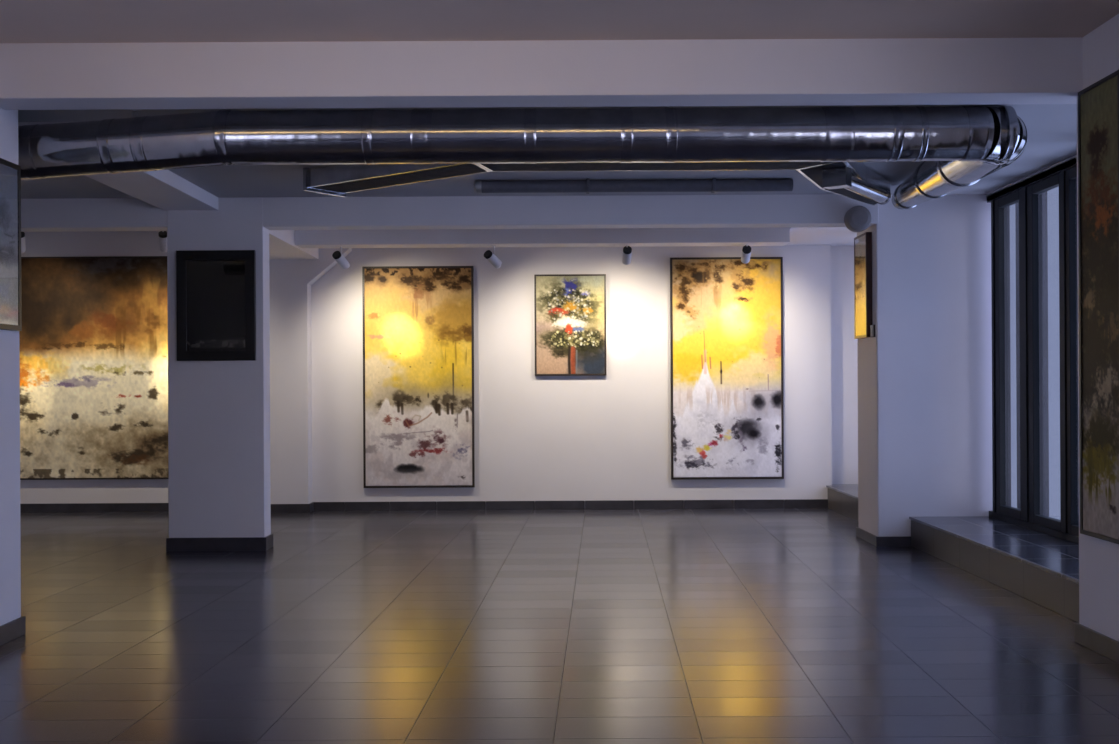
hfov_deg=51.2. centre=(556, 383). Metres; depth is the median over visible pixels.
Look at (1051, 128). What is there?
ceiling
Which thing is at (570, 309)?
flower painting
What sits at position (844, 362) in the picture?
wall
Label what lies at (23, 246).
spotlight
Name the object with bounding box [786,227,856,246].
beam
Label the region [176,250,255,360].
painting
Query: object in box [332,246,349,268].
spotlight
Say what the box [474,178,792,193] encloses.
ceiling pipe
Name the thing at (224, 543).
baseboard
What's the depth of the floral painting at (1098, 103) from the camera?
6.10 m
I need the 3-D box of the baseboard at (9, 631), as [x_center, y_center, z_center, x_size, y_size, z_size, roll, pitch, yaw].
[-3.253,1.405,1.999,0.318,0.105,9.598,0,0,0]
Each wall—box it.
[0,108,20,625]
[20,231,831,503]
[269,248,351,503]
[831,246,857,483]
[1076,14,1118,640]
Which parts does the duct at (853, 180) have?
underside panel, underside panel, underside panel, square plate, underside panel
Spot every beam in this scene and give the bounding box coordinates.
[0,37,1082,109]
[18,122,217,210]
[21,194,878,231]
[269,230,318,259]
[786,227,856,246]
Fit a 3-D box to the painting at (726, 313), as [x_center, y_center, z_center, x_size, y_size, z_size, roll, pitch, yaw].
[1.947,-0.180,13.377,1.288,2.542,0.044,0,0,0]
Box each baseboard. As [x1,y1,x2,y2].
[0,616,25,645]
[20,499,827,512]
[856,527,910,545]
[1074,622,1118,662]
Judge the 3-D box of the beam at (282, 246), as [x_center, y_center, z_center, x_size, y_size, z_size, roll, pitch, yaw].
[-3.003,-1.596,11.920,0.612,0.375,2.960,0,0,0]
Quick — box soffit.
[295,227,789,247]
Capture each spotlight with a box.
[21,232,25,253]
[158,231,166,251]
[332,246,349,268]
[484,245,501,268]
[622,245,631,264]
[741,244,750,263]
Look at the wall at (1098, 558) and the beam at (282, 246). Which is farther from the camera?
the beam at (282, 246)
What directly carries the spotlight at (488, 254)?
attached to the soffit
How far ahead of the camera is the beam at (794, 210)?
10.20 m
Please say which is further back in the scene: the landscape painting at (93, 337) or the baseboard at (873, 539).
the landscape painting at (93, 337)
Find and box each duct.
[18,106,1027,208]
[303,161,890,205]
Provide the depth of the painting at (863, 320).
10.50 m
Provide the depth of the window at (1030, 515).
9.35 m
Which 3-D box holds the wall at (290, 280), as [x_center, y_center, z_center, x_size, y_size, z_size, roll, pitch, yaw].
[-2.883,-0.164,13.325,1.076,3.240,0.250,0,0,0]
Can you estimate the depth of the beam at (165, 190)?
9.17 m
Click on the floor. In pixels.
(752, 625)
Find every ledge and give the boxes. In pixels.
[826,484,857,521]
[909,516,1078,621]
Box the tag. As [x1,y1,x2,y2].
[870,325,874,336]
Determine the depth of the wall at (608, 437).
13.40 m
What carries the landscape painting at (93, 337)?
attached to the wall at (608, 437)
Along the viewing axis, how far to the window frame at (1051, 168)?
9.24 m
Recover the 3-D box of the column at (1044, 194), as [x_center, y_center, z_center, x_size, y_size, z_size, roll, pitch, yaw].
[4.673,-0.376,11.480,0.250,3.620,0.160,0,0,0]
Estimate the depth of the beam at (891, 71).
6.35 m
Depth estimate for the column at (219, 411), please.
10.20 m
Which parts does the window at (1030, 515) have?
sash, sash, sash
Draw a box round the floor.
[0,508,1118,743]
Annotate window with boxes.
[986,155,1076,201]
[987,157,1078,543]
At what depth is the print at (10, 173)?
6.61 m
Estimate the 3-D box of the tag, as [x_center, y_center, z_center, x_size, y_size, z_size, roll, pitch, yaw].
[2.792,-0.469,10.325,0.030,0.110,0.070,0,0,0]
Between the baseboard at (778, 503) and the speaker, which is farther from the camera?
the baseboard at (778, 503)
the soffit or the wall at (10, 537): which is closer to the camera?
the wall at (10, 537)
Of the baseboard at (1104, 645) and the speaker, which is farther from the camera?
the speaker
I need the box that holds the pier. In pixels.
[857,194,992,536]
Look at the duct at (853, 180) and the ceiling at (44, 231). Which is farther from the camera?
the ceiling at (44, 231)
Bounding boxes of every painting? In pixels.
[19,256,168,479]
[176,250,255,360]
[362,266,474,487]
[534,274,605,375]
[670,257,783,479]
[854,232,872,338]
[1078,70,1118,543]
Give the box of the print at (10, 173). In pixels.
[0,158,21,330]
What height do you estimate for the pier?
3.135 m
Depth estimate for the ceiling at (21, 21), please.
5.98 m
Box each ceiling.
[0,0,1118,42]
[18,104,1076,198]
[44,231,98,231]
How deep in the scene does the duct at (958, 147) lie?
6.83 m
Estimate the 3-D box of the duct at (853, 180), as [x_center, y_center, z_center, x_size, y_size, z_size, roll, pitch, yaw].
[0.397,-1.505,8.866,4.624,0.285,2.060,0,0,0]
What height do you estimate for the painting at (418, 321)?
2.536 m
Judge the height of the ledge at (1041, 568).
0.258 m
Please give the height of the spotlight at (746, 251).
0.212 m
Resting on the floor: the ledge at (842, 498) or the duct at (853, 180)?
the ledge at (842, 498)
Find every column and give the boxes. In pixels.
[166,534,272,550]
[167,198,270,537]
[1009,206,1010,468]
[1015,191,1048,516]
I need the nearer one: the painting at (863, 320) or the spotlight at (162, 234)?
the painting at (863, 320)
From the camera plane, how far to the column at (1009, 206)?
12.35 m
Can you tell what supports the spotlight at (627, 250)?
attached to the soffit
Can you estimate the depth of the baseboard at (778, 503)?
13.38 m
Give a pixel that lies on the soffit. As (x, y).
(774, 236)
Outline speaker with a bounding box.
[844,206,871,231]

